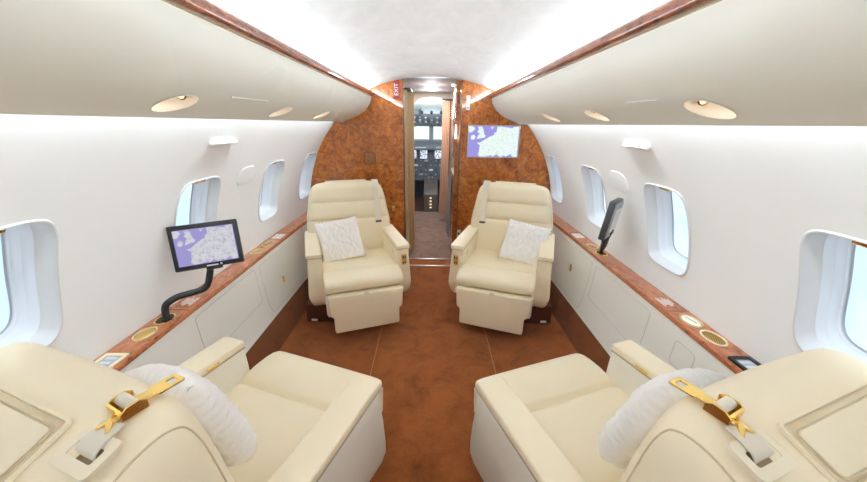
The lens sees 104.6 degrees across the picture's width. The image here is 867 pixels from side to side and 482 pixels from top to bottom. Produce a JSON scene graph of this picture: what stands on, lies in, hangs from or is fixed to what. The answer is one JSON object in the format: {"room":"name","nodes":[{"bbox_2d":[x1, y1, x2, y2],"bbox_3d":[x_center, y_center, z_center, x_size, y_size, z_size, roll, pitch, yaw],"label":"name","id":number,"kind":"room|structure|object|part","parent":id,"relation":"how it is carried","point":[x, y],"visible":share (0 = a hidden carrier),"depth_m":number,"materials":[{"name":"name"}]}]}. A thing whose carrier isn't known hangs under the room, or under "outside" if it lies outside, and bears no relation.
{"room":"aircraft cabin","nodes":[
{"label":"aircraft cabin","id":0,"kind":"room"},
{"bbox_2d":[0,114,333,360],"bbox_3d":[-0.997,0.103,0.697,0.523,1.054,5.660,1,19,-1],"label":"wall","id":1,"kind":"structure","parent":0,"point":[110,188],"depth_m":1.26,"materials":[{"name":"white plastic"}]},
{"bbox_2d":[0,219,62,346],"bbox_3d":[-1.244,0.169,0.925,0.243,0.450,0.332,1,19,-1],"label":"window","id":2,"kind":"structure","parent":1,"relation":"in","point":[29,247],"depth_m":1.06,"materials":[{"name":"white plastic"}]},
{"bbox_2d":[173,176,220,225],"bbox_3d":[-1.249,-0.108,1.718,0.243,0.450,0.332,1,19,-1],"label":"window","id":3,"kind":"structure","parent":1,"relation":"in","point":[205,192],"depth_m":1.82,"materials":[{"name":"white plastic"}]},
{"bbox_2d":[94,212,306,370],"bbox_3d":[-1.214,0.598,0.853,0.126,0.029,5.630,1,19,-1],"label":"trim","id":4,"kind":"structure","parent":1,"relation":"attached to","point":[233,271],"depth_m":1.69,"materials":[{"name":"brown wood"}]},
{"bbox_2d":[94,353,128,367],"bbox_3d":[-1.207,0.450,1.230,0.088,0.007,0.115,1,19,-1],"label":"control panel","id":5,"kind":"object","parent":4,"relation":"on","point":[110,360],"visible":0.53,"depth_m":1.25,"materials":[{"name":"beige plastic"}]},
{"bbox_3d":[-1.207,0.451,1.230,0.064,0.003,0.090,1,19,-1],"label":"panel","id":6,"kind":"part","parent":5,"relation":"part of","materials":[{"name":"grey plastic"}]},
{"bbox_2d":[132,326,157,341],"bbox_3d":[-1.208,0.389,1.405,0.074,0.006,0.104,1,19,-1],"label":"cup holder","id":7,"kind":"object","parent":4,"relation":"on","point":[146,333],"visible":1,"depth_m":1.40,"materials":[{"name":"gold metal"}]},
{"bbox_3d":[-1.208,0.388,1.405,0.061,0.004,0.089,1,19,-1],"label":"lid","id":8,"kind":"part","parent":7,"relation":"part of","materials":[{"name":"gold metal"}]},
{"bbox_2d":[153,313,175,324],"bbox_3d":[-1.211,0.352,1.512,0.074,0.006,0.096,1,19,-1],"label":"socket","id":9,"kind":"object","parent":4,"relation":"on","point":[157,321],"visible":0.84,"depth_m":1.49,"materials":[{"name":"gold metal"}]},
{"bbox_2d":[161,219,244,321],"bbox_3d":[-1.097,0.120,1.572,0.368,0.412,0.139,-14,24,-36],"label":"monitor","id":10,"kind":"object","parent":9,"relation":"on","point":[212,245],"visible":1,"depth_m":1.55,"materials":[{"name":"black plastic"}]},
{"bbox_3d":[-1.125,0.243,1.542,0.227,0.198,0.041,-15,25,-38],"label":"arm","id":11,"kind":"part","parent":10,"relation":"part of","materials":[{"name":"black plastic"}]},
{"bbox_2d":[175,296,202,306],"bbox_3d":[-1.210,0.300,1.660,0.070,0.002,0.105,1,19,-1],"label":"placard","id":12,"kind":"object","parent":4,"relation":"on","point":[191,300],"visible":0.89,"depth_m":1.66,"materials":[{"name":"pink plastic"}]},
{"bbox_2d":[250,248,262,254],"bbox_3d":[-1.219,0.072,2.311,0.074,0.006,0.116,1,19,-1],"label":"cup holder","id":13,"kind":"object","parent":4,"relation":"on","point":[256,251],"visible":1,"depth_m":2.30,"materials":[{"name":"gold metal"}]},
{"bbox_3d":[-1.219,0.071,2.311,0.061,0.004,0.100,1,19,-1],"label":"lid","id":14,"kind":"part","parent":13,"relation":"part of","materials":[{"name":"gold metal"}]},
{"bbox_2d":[261,241,273,246],"bbox_3d":[-1.220,0.020,2.462,0.074,0.006,0.116,1,19,-1],"label":"cup holder","id":15,"kind":"object","parent":4,"relation":"on","point":[268,243],"visible":1,"depth_m":2.46,"materials":[{"name":"gold metal"}]},
{"bbox_2d":[272,234,284,238],"bbox_3d":[-1.216,-0.038,2.628,0.070,0.002,0.105,1,19,-1],"label":"placard","id":16,"kind":"object","parent":4,"relation":"on","point":[278,236],"visible":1,"depth_m":2.62,"materials":[{"name":"white"}]},
{"bbox_2d":[209,140,237,145],"bbox_3d":[-1.010,-0.476,1.618,0.026,0.022,0.196,1,19,-1],"label":"rail","id":17,"kind":"object","parent":1,"relation":"attached to","point":[222,142],"visible":1,"depth_m":1.59,"materials":[{"name":"white plastic"}]},
{"bbox_2d":[236,165,255,185],"bbox_3d":[-1.154,-0.404,2.066,0.057,0.120,0.206,1,19,-1],"label":"cover","id":18,"kind":"object","parent":1,"relation":"attached to","point":[246,174],"visible":1,"depth_m":2.05,"materials":[{"name":"white plastic"}]},
{"bbox_2d":[258,160,284,221],"bbox_3d":[-1.254,-0.382,2.502,0.243,0.450,0.332,1,19,-1],"label":"window","id":19,"kind":"structure","parent":1,"relation":"in","point":[271,180],"depth_m":2.63,"materials":[{"name":"white plastic"}]},
{"bbox_2d":[298,152,316,199],"bbox_3d":[-1.258,-0.635,3.226,0.243,0.450,0.332,1,19,-1],"label":"window","id":20,"kind":"structure","parent":1,"relation":"in","point":[308,165],"depth_m":3.36,"materials":[{"name":"white plastic"}]},
{"bbox_2d":[0,0,370,121],"bbox_3d":[-0.714,-0.327,0.533,0.288,0.233,5.630,1,19,-1],"label":"panel","id":21,"kind":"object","parent":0,"point":[107,58],"depth_m":0.75,"materials":[{"name":"white plastic"}]},
{"bbox_2d":[150,95,198,111],"bbox_3d":[-0.760,-0.413,0.984,0.114,0.065,0.136,1,19,-1],"label":"light","id":22,"kind":"object","parent":21,"relation":"attached to","point":[182,101],"visible":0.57,"depth_m":1.02,"materials":[{"name":"beige"}]},
{"bbox_2d":[231,96,267,101],"bbox_3d":[-0.691,-0.538,1.270,0.006,0.008,0.260,1,19,0],"label":"air slot","id":23,"kind":"object","parent":21,"relation":"attached to","point":[232,96],"visible":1,"depth_m":1.25,"materials":[{"name":"white plastic"}]},
{"bbox_2d":[269,107,292,116],"bbox_3d":[-0.764,-0.654,1.673,0.114,0.065,0.136,1,19,-1],"label":"light","id":24,"kind":"object","parent":21,"relation":"attached to","point":[287,109],"visible":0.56,"depth_m":1.72,"materials":[{"name":"beige"}]},
{"bbox_2d":[313,111,329,118],"bbox_3d":[-0.768,-0.870,2.292,0.114,0.065,0.136,1,19,-1],"label":"light","id":25,"kind":"object","parent":21,"relation":"attached to","point":[328,112],"visible":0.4,"depth_m":2.34,"materials":[{"name":"beige"}]},
{"bbox_2d":[120,223,307,372],"bbox_3d":[-1.159,0.806,0.926,0.118,0.456,5.630,1,19,-1],"label":"wall","id":26,"kind":"structure","parent":0,"point":[243,310],"depth_m":2.03,"materials":[{"name":"white plastic"}]},
{"bbox_2d":[246,277,308,369],"bbox_3d":[-1.072,1.078,1.022,0.100,0.142,5.630,1,19,-1],"label":"baseboard","id":27,"kind":"structure","parent":26,"relation":"attached to","point":[274,336],"depth_m":2.35,"materials":[{"name":"brown carpet"}]},
{"bbox_2d":[414,181,439,196],"bbox_3d":[-0.053,-1.388,6.824,1.900,1.240,0.040,1,19,-1],"label":"wall","id":28,"kind":"structure","parent":0,"point":[419,185],"depth_m":6.91,"materials":[{"name":"grey"}]},
{"bbox_2d":[414,141,441,180],"bbox_3d":[-0.047,-1.508,6.347,1.760,0.700,0.481,1,19,-1],"label":"panel","id":29,"kind":"object","parent":28,"relation":"attached to","point":[427,155],"visible":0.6,"depth_m":6.22,"materials":[{"name":"grey"}]},
{"bbox_3d":[-0.179,-1.588,6.148,0.130,0.150,0.004,1,19,-1],"label":"display glass","id":30,"kind":"part","parent":29,"relation":"part of","materials":[{"name":"white glass"}]},
{"bbox_3d":[0.086,-1.585,6.150,0.130,0.150,0.004,1,19,-1],"label":"display glass","id":31,"kind":"part","parent":29,"relation":"part of","materials":[{"name":"white glass"}]},
{"bbox_2d":[279,197,576,481],"bbox_3d":[-0.034,0.566,2.806,2.200,0.041,9.325,1,19,-1],"label":"floor","id":32,"kind":"structure","parent":0,"point":[428,363],"depth_m":2.20,"materials":[{"name":"brown carpet"}]},
{"bbox_2d":[0,337,385,481],"bbox_3d":[-0.615,0.617,1.051,0.830,1.006,1.008,7,20,18],"label":"armchair","id":33,"kind":"object","parent":32,"relation":"on","point":[65,416],"visible":0.98,"depth_m":0.63,"materials":[{"name":"beige leather"}]},
{"bbox_3d":[-0.741,0.297,0.544,0.292,0.031,0.063,7,20,18],"label":"headrest lid","id":34,"kind":"part","parent":33,"relation":"part of","materials":[{"name":"beige leather"}]},
{"bbox_3d":[-0.714,0.547,0.723,0.680,0.632,0.299,7,20,18],"label":"backrest","id":35,"kind":"part","parent":33,"relation":"part of","materials":[{"name":"beige leather"}]},
{"bbox_2d":[125,363,256,466],"bbox_3d":[-0.647,0.464,0.892,0.359,0.345,0.164,9,21,21],"label":"throw pillow","id":36,"kind":"object","parent":33,"relation":"on","point":[233,435],"visible":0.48,"depth_m":0.81,"materials":[{"name":"white fabric"}]},
{"bbox_3d":[-0.914,0.701,1.185,0.110,0.394,0.580,7,20,18],"label":"armrest","id":37,"kind":"part","parent":33,"relation":"part of","materials":[{"name":"beige leather"}]},
{"bbox_2d":[226,351,380,481],"bbox_3d":[-0.572,0.676,1.202,0.528,0.137,0.657,7,20,18],"label":"seat cushion","id":38,"kind":"object","parent":33,"relation":"on","point":[284,395],"depth_m":1.27,"materials":[{"name":"beige leather"}]},
{"bbox_3d":[-0.323,0.778,0.988,0.110,0.394,0.580,7,20,18],"label":"armrest","id":39,"kind":"part","parent":33,"relation":"part of","materials":[{"name":"beige leather"}]},
{"bbox_2d":[305,179,410,332],"bbox_3d":[-0.614,0.070,2.627,0.830,1.000,1.008,-6,20,-19],"label":"armchair","id":40,"kind":"object","parent":32,"relation":"on","point":[366,291],"visible":0.98,"depth_m":2.48,"materials":[{"name":"beige leather"}]},
{"bbox_3d":[-0.911,0.218,2.570,0.110,0.394,0.580,-6,20,-19],"label":"armrest","id":41,"kind":"part","parent":40,"relation":"part of","materials":[{"name":"beige leather"}]},
{"bbox_2d":[314,216,364,261],"bbox_3d":[-0.729,-0.006,2.622,0.357,0.343,0.204,-8,21,-23],"label":"throw pillow","id":42,"kind":"object","parent":40,"relation":"on","point":[341,239],"visible":0.97,"depth_m":2.57,"materials":[{"name":"white fabric"}]},
{"bbox_3d":[-0.716,-0.192,2.838,0.680,0.632,0.299,-6,20,-19],"label":"backrest","id":43,"kind":"part","parent":40,"relation":"part of","materials":[{"name":"beige leather"}]},
{"bbox_2d":[321,248,402,294],"bbox_3d":[-0.569,0.207,2.546,0.528,0.137,0.657,-6,20,-19],"label":"seat cushion","id":44,"kind":"object","parent":40,"relation":"on","point":[378,269],"depth_m":2.33,"materials":[{"name":"beige leather"}]},
{"bbox_3d":[-0.563,0.339,2.570,0.525,0.170,0.530,-6,20,-19],"label":"seat frame","id":45,"kind":"part","parent":40,"relation":"part of","materials":[{"name":"beige leather"}]},
{"bbox_3d":[-0.323,0.153,2.779,0.110,0.394,0.580,-6,20,-19],"label":"armrest","id":46,"kind":"part","parent":40,"relation":"part of","materials":[{"name":"beige leather"}]},
{"bbox_2d":[424,177,437,211],"bbox_3d":[-0.050,-0.879,6.022,0.240,0.567,0.669,1,19,-1],"label":"pedestal","id":47,"kind":"object","parent":32,"relation":"on","point":[430,183],"visible":1,"depth_m":5.78,"materials":[{"name":"grey"}]},
{"bbox_2d":[450,80,460,253],"bbox_3d":[0.397,-0.814,3.923,0.375,1.840,0.861,1,19,-1],"label":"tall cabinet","id":48,"kind":"object","parent":32,"relation":"on","point":[456,90],"visible":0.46,"depth_m":3.55,"materials":[{"name":"brown wood"}]},
{"bbox_2d":[446,175,451,237],"bbox_3d":[0.185,-0.409,4.000,0.029,0.700,0.281,-1,19,-6],"label":"curtain","id":49,"kind":"object","parent":48,"relation":"hanging from","point":[449,187],"visible":1,"depth_m":3.96,"materials":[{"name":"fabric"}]},
{"bbox_2d":[449,180,554,334],"bbox_3d":[0.560,0.083,2.638,0.830,1.000,1.008,7,20,18],"label":"armchair","id":50,"kind":"object","parent":32,"relation":"on","point":[494,292],"visible":0.98,"depth_m":2.49,"materials":[{"name":"beige leather"}]},
{"bbox_2d":[453,254,457,264],"bbox_3d":[0.166,0.139,2.490,0.036,0.082,0.008,7,20,18],"label":"switch plate","id":51,"kind":"object","parent":50,"relation":"attached to","point":[455,256],"depth_m":2.49,"materials":[{"name":"gold metal"}]},
{"bbox_3d":[0.264,0.159,2.785,0.110,0.394,0.580,7,20,18],"label":"armrest","id":52,"kind":"part","parent":50,"relation":"part of","materials":[{"name":"beige leather"}]},
{"bbox_3d":[0.504,0.351,2.580,0.525,0.170,0.530,7,20,18],"label":"seat frame","id":53,"kind":"part","parent":50,"relation":"part of","materials":[{"name":"beige leather"}]},
{"bbox_2d":[456,249,536,296],"bbox_3d":[0.514,0.218,2.556,0.528,0.137,0.657,7,20,18],"label":"seat cushion","id":54,"kind":"object","parent":50,"relation":"on","point":[482,270],"depth_m":2.33,"materials":[{"name":"beige leather"}]},
{"bbox_3d":[0.664,-0.177,2.852,0.680,0.632,0.299,7,20,18],"label":"backrest","id":55,"kind":"part","parent":50,"relation":"part of","materials":[{"name":"beige leather"}]},
{"bbox_2d":[498,219,551,264],"bbox_3d":[0.710,0.021,2.626,0.366,0.348,0.207,10,21,24],"label":"throw pillow","id":56,"kind":"object","parent":50,"relation":"on","point":[522,241],"visible":0.89,"depth_m":2.58,"materials":[{"name":"white fabric"}]},
{"bbox_3d":[0.855,0.236,2.588,0.110,0.394,0.580,7,20,18],"label":"armrest","id":57,"kind":"part","parent":50,"relation":"part of","materials":[{"name":"beige leather"}]},
{"bbox_2d":[470,340,866,481],"bbox_3d":[0.581,0.629,1.063,0.830,1.006,1.008,-6,20,-19],"label":"armchair","id":58,"kind":"object","parent":32,"relation":"on","point":[802,416],"visible":0.98,"depth_m":0.64,"materials":[{"name":"beige leather"}]},
{"bbox_3d":[0.286,0.785,0.994,0.110,0.394,0.580,-6,20,-19],"label":"armrest","id":59,"kind":"part","parent":58,"relation":"part of","materials":[{"name":"beige leather"}]},
{"bbox_2d":[476,353,629,481],"bbox_3d":[0.533,0.688,1.213,0.528,0.137,0.657,-6,20,-19],"label":"seat cushion","id":60,"kind":"object","parent":58,"relation":"on","point":[571,397],"depth_m":1.28,"materials":[{"name":"beige leather"}]},
{"bbox_3d":[0.875,0.721,1.203,0.110,0.394,0.580,-6,20,-19],"label":"armrest","id":61,"kind":"part","parent":58,"relation":"part of","materials":[{"name":"beige leather"}]},
{"bbox_2d":[598,368,725,468],"bbox_3d":[0.619,0.477,0.903,0.355,0.349,0.166,-6,20,-19],"label":"throw pillow","id":62,"kind":"object","parent":58,"relation":"on","point":[621,435],"visible":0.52,"depth_m":0.82,"materials":[{"name":"white fabric"}]},
{"bbox_3d":[0.688,0.562,0.737,0.680,0.632,0.299,-6,20,-19],"label":"backrest","id":63,"kind":"part","parent":58,"relation":"part of","materials":[{"name":"beige leather"}]},
{"bbox_3d":[0.723,0.312,0.559,0.292,0.031,0.063,-6,20,-19],"label":"headrest lid","id":64,"kind":"part","parent":58,"relation":"part of","materials":[{"name":"beige leather"}]},
{"bbox_2d":[414,97,444,126],"bbox_3d":[-0.034,-1.995,5.558,1.900,0.740,1.630,1,19,-1],"label":"ceiling","id":65,"kind":"structure","parent":0,"point":[433,102],"depth_m":5.41,"materials":[{"name":"white"}]},
{"bbox_2d":[414,107,441,122],"bbox_3d":[-0.034,-2.157,5.746,0.740,0.254,0.477,1,19,-1],"label":"panel","id":66,"kind":"object","parent":65,"relation":"attached to","point":[429,114],"visible":0.7,"depth_m":5.66,"materials":[{"name":"grey metal"}]},
{"bbox_2d":[414,125,441,141],"bbox_3d":[-0.041,-2.076,6.420,1.980,0.365,0.080,1,19,-1],"label":"window","id":67,"kind":"structure","parent":65,"relation":"attached to","point":[431,127],"depth_m":6.42,"materials":[{"name":"grey"}]},
{"bbox_2d":[310,79,550,239],"bbox_3d":[-0.027,-0.642,3.430,2.521,1.850,0.062,1,19,-1],"label":"wall","id":68,"kind":"structure","parent":0,"point":[379,129],"depth_m":3.34,"materials":[{"name":"brown wood"}]},
{"bbox_2d":[161,0,373,95],"bbox_3d":[-0.562,-0.455,0.489,0.034,0.048,5.630,1,19,-1],"label":"trim","id":69,"kind":"structure","parent":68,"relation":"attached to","point":[209,11],"depth_m":1.03,"materials":[{"name":"brown wood"}]},
{"bbox_2d":[364,152,375,163],"bbox_3d":[-0.631,-0.825,3.338,0.112,0.116,0.010,1,19,-1],"label":"hatch","id":70,"kind":"object","parent":68,"relation":"attached to","point":[370,157],"visible":1,"depth_m":3.33,"materials":[{"name":"brown wood"}]},
{"bbox_2d":[394,80,398,98],"bbox_3d":[-0.346,-1.416,3.131,0.048,0.165,0.010,1,19,-1],"label":"exit sign","id":71,"kind":"object","parent":68,"relation":"attached to","point":[396,82],"visible":0.94,"depth_m":3.13,"materials":[{"name":"red"}]},
{"bbox_2d":[404,90,408,252],"bbox_3d":[-0.293,-0.633,3.491,0.050,1.725,0.025,1,19,-1],"label":"door frame","id":72,"kind":"structure","parent":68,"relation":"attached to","point":[405,91],"depth_m":3.44,"materials":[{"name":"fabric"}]},
{"bbox_2d":[409,258,450,259],"bbox_3d":[-0.040,0.202,3.783,0.560,0.012,0.020,1,19,-1],"label":"trim","id":73,"kind":"structure","parent":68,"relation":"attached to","point":[409,258],"depth_m":3.78,"materials":[{"name":"silver metal"}]},
{"bbox_2d":[410,265,449,265],"bbox_3d":[-0.039,0.264,3.604,0.660,0.012,0.018,1,19,-1],"label":"trim","id":74,"kind":"structure","parent":68,"relation":"attached to","point":[410,265],"depth_m":3.59,"materials":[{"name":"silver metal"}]},
{"bbox_2d":[466,95,469,109],"bbox_3d":[0.329,-1.309,3.172,0.036,0.128,0.012,1,19,-1],"label":"control panel","id":75,"kind":"object","parent":68,"relation":"attached to","point":[468,96],"visible":1,"depth_m":3.17,"materials":[{"name":"white plastic"}]},
{"bbox_2d":[467,125,520,157],"bbox_3d":[0.588,-0.975,3.291,0.512,0.306,0.009,1,19,-1],"label":"wall monitor","id":76,"kind":"object","parent":68,"relation":"attached to","point":[483,141],"visible":1,"depth_m":3.29,"materials":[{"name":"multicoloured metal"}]},
{"bbox_2d":[490,0,721,97],"bbox_3d":[0.562,-0.443,0.500,0.034,0.048,5.630,1,19,-1],"label":"trim","id":77,"kind":"structure","parent":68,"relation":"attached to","point":[668,11],"depth_m":0.97,"materials":[{"name":"brown wood"}]},
{"bbox_3d":[-0.277,-1.502,3.340,0.120,0.016,0.360,1,19,-1],"label":"track","id":78,"kind":"object","parent":68,"relation":"attached to","visible":0},
{"bbox_2d":[407,92,414,249],"bbox_3d":[-0.267,-0.717,3.732,0.114,1.725,0.038,-11,22,-30],"label":"curtain","id":79,"kind":"object","parent":78,"relation":"hanging from","point":[410,96],"visible":0.65,"depth_m":3.71,"materials":[{"name":"beige fabric"}]},
{"bbox_2d":[404,77,458,92],"bbox_3d":[-0.019,-1.812,3.882,1.300,0.040,1.575,1,19,-1],"label":"ceiling","id":80,"kind":"structure","parent":0,"point":[417,84],"depth_m":3.62,"materials":[{"name":"white"}]},
{"bbox_3d":[0.190,-1.937,4.589,0.160,0.020,0.050,1,19,-1],"label":"track","id":81,"kind":"object","parent":80,"relation":"attached to","visible":0},
{"bbox_2d":[438,101,449,214],"bbox_3d":[0.151,-1.163,4.867,0.146,1.610,0.034,8,20,19],"label":"curtain","id":82,"kind":"object","parent":81,"relation":"hanging from","point":[442,209],"visible":0.97,"depth_m":4.85,"materials":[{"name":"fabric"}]},
{"bbox_2d":[414,92,453,177],"bbox_3d":[-0.036,-1.205,4.949,1.240,1.890,0.040,1,19,-1],"label":"wall","id":83,"kind":"structure","parent":0,"point":[417,95],"depth_m":4.65,"materials":[{"name":"beige"}]},
{"bbox_2d":[211,0,665,90],"bbox_3d":[0.001,-0.497,0.488,1.600,0.217,5.650,1,19,-1],"label":"ceiling","id":84,"kind":"structure","parent":0,"point":[491,44],"depth_m":1.41,"materials":[{"name":"fabric"}]},
{"bbox_2d":[551,224,734,377],"bbox_3d":[1.123,0.824,0.946,0.118,0.470,5.630,1,19,-1],"label":"wall","id":85,"kind":"structure","parent":0,"point":[611,310],"depth_m":2.04,"materials":[{"name":"white plastic"}]},
{"bbox_2d":[549,280,609,372],"bbox_3d":[1.028,1.101,1.042,0.100,0.142,5.630,1,19,-1],"label":"baseboard","id":86,"kind":"structure","parent":85,"relation":"attached to","point":[585,343],"depth_m":2.37,"materials":[{"name":"brown carpet"}]},
{"bbox_2d":[492,0,866,125],"bbox_3d":[0.710,-0.312,0.547,0.288,0.233,5.630,1,19,-1],"label":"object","id":87,"kind":"structure","parent":0,"point":[769,62],"depth_m":0.73,"materials":[{"name":"white plastic"}]},
{"bbox_2d":[542,114,560,121],"bbox_3d":[0.742,-0.783,2.104,0.114,0.065,0.136,1,19,-1],"label":"light","id":88,"kind":"object","parent":87,"relation":"attached to","point":[544,115],"visible":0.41,"depth_m":2.15,"materials":[{"name":"beige"}]},
{"bbox_2d":[583,110,609,120],"bbox_3d":[0.746,-0.582,1.528,0.114,0.065,0.136,1,19,-1],"label":"light","id":89,"kind":"object","parent":87,"relation":"attached to","point":[593,114],"visible":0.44,"depth_m":1.57,"materials":[{"name":"beige"}]},
{"bbox_2d":[625,99,657,102],"bbox_3d":[0.678,-0.459,1.099,0.006,0.008,0.170,0,19,-2],"label":"air slot","id":90,"kind":"object","parent":87,"relation":"attached to","point":[655,99],"visible":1,"depth_m":1.08,"materials":[{"name":"white plastic"}]},
{"bbox_2d":[684,100,737,118],"bbox_3d":[0.749,-0.365,0.907,0.114,0.065,0.136,1,19,-1],"label":"light","id":91,"kind":"object","parent":87,"relation":"attached to","point":[700,107],"visible":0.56,"depth_m":0.94,"materials":[{"name":"beige"}]},
{"bbox_2d":[528,125,866,363],"bbox_3d":[0.980,0.124,0.717,0.523,1.054,5.660,1,19,-1],"label":"wall","id":92,"kind":"structure","parent":0,"point":[751,195],"depth_m":1.27,"materials":[{"name":"white plastic"}]},
{"bbox_2d":[546,155,562,203],"bbox_3d":[1.208,-0.597,3.215,0.243,0.450,0.332,1,19,-1],"label":"window","id":93,"kind":"structure","parent":92,"relation":"in","point":[553,167],"depth_m":3.35,"materials":[{"name":"white plastic"}]},
{"bbox_2d":[581,165,606,228],"bbox_3d":[1.212,-0.326,2.441,0.243,0.450,0.332,1,19,-1],"label":"window","id":94,"kind":"structure","parent":92,"relation":"in","point":[592,179],"depth_m":2.57,"materials":[{"name":"white"}]},
{"bbox_2d":[609,170,627,191],"bbox_3d":[1.119,-0.364,2.030,0.058,0.120,0.206,1,19,-1],"label":"cover","id":95,"kind":"object","parent":92,"relation":"attached to","point":[618,180],"visible":1,"depth_m":2.02,"materials":[{"name":"white plastic"}]},
{"bbox_2d":[622,143,650,149],"bbox_3d":[0.982,-0.459,1.627,0.026,0.022,0.196,1,19,-1],"label":"light","id":96,"kind":"object","parent":92,"relation":"attached to","point":[626,145],"visible":1,"depth_m":1.60,"materials":[{"name":"white plastic"}]},
{"bbox_2d":[553,213,748,373],"bbox_3d":[1.184,0.610,0.872,0.126,0.029,5.630,1,19,-1],"label":"trim","id":97,"kind":"structure","parent":92,"relation":"attached to","point":[646,290],"depth_m":1.76,"materials":[{"name":"brown wood"}]},
{"bbox_2d":[572,234,584,237],"bbox_3d":[1.164,-0.043,2.699,0.070,0.002,0.105,1,19,-1],"label":"placard","id":98,"kind":"object","parent":97,"relation":"on","point":[575,235],"visible":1,"depth_m":2.70,"materials":[{"name":"white"}]},
{"bbox_2d":[586,243,598,248],"bbox_3d":[1.167,0.039,2.462,0.074,0.006,0.116,1,19,-1],"label":"cup holder","id":99,"kind":"object","parent":97,"relation":"on","point":[589,245],"visible":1,"depth_m":2.45,"materials":[{"name":"gold metal"}]},
{"bbox_2d":[595,250,607,255],"bbox_3d":[1.168,0.085,2.330,0.074,0.006,0.104,1,19,-1],"label":"socket","id":100,"kind":"object","parent":97,"relation":"on","point":[596,251],"visible":0.86,"depth_m":2.32,"materials":[{"name":"gold metal"}]},
{"bbox_2d":[598,198,623,253],"bbox_3d":[1.108,-0.062,2.110,0.095,0.438,0.358,12,22,29],"label":"monitor","id":101,"kind":"object","parent":100,"relation":"on","point":[614,208],"visible":1,"depth_m":1.96,"materials":[{"name":"black plastic"}]},
{"bbox_3d":[1.080,-0.123,1.989,0.005,0.140,0.110,25,30,36],"label":"plate","id":102,"kind":"part","parent":101,"relation":"part of","materials":[{"name":"white plastic"}]},
{"bbox_2d":[652,297,678,307],"bbox_3d":[1.170,0.309,1.688,0.070,0.002,0.105,1,19,-1],"label":"placard","id":103,"kind":"object","parent":97,"relation":"on","point":[664,301],"visible":1,"depth_m":1.69,"materials":[{"name":"white plastic"}]},
{"bbox_2d":[679,314,702,327],"bbox_3d":[1.176,0.364,1.530,0.076,0.008,0.112,1,19,-1],"label":"cup holder","id":104,"kind":"object","parent":97,"relation":"on","point":[687,319],"visible":1,"depth_m":1.52,"materials":[{"name":"gold metal"}]},
{"bbox_3d":[1.176,0.363,1.530,0.062,0.004,0.096,1,19,-1],"label":"lid","id":105,"kind":"part","parent":104,"relation":"part of","materials":[{"name":"white"}]},
{"bbox_2d":[699,330,728,346],"bbox_3d":[1.177,0.407,1.408,0.080,0.006,0.116,1,19,-1],"label":"speaker grille","id":106,"kind":"object","parent":97,"relation":"on","point":[710,336],"visible":1,"depth_m":1.40,"materials":[{"name":"gold metal"}]},
{"bbox_2d":[728,356,761,370],"bbox_3d":[1.173,0.465,1.234,0.088,0.012,0.115,1,19,-1],"label":"control panel","id":107,"kind":"object","parent":97,"relation":"on","point":[744,363],"visible":0.59,"depth_m":1.26,"materials":[{"name":"black plastic"}]},
{"bbox_3d":[1.173,0.468,1.235,0.064,0.003,0.090,1,19,-1],"label":"panel","id":108,"kind":"part","parent":107,"relation":"part of","materials":[{"name":"grey plastic"}]},
{"bbox_2d":[643,183,690,276],"bbox_3d":[1.217,-0.067,1.698,0.243,0.450,0.332,1,19,-1],"label":"window","id":109,"kind":"structure","parent":92,"relation":"in","point":[658,200],"depth_m":1.82,"materials":[{"name":"white plastic"}]},
{"bbox_2d":[793,229,866,362],"bbox_3d":[1.222,0.201,0.933,0.243,0.450,0.332,1,19,-1],"label":"window","id":110,"kind":"structure","parent":92,"relation":"in","point":[826,258],"depth_m":1.07,"materials":[{"name":"white plastic"}]},
{"bbox_3d":[1.131,0.009,0.866,0.020,0.022,0.075,1,19,-1],"label":"blind pull","id":111,"kind":"part","parent":110,"relation":"part of","materials":[{"name":"gold metal"}]}
]}

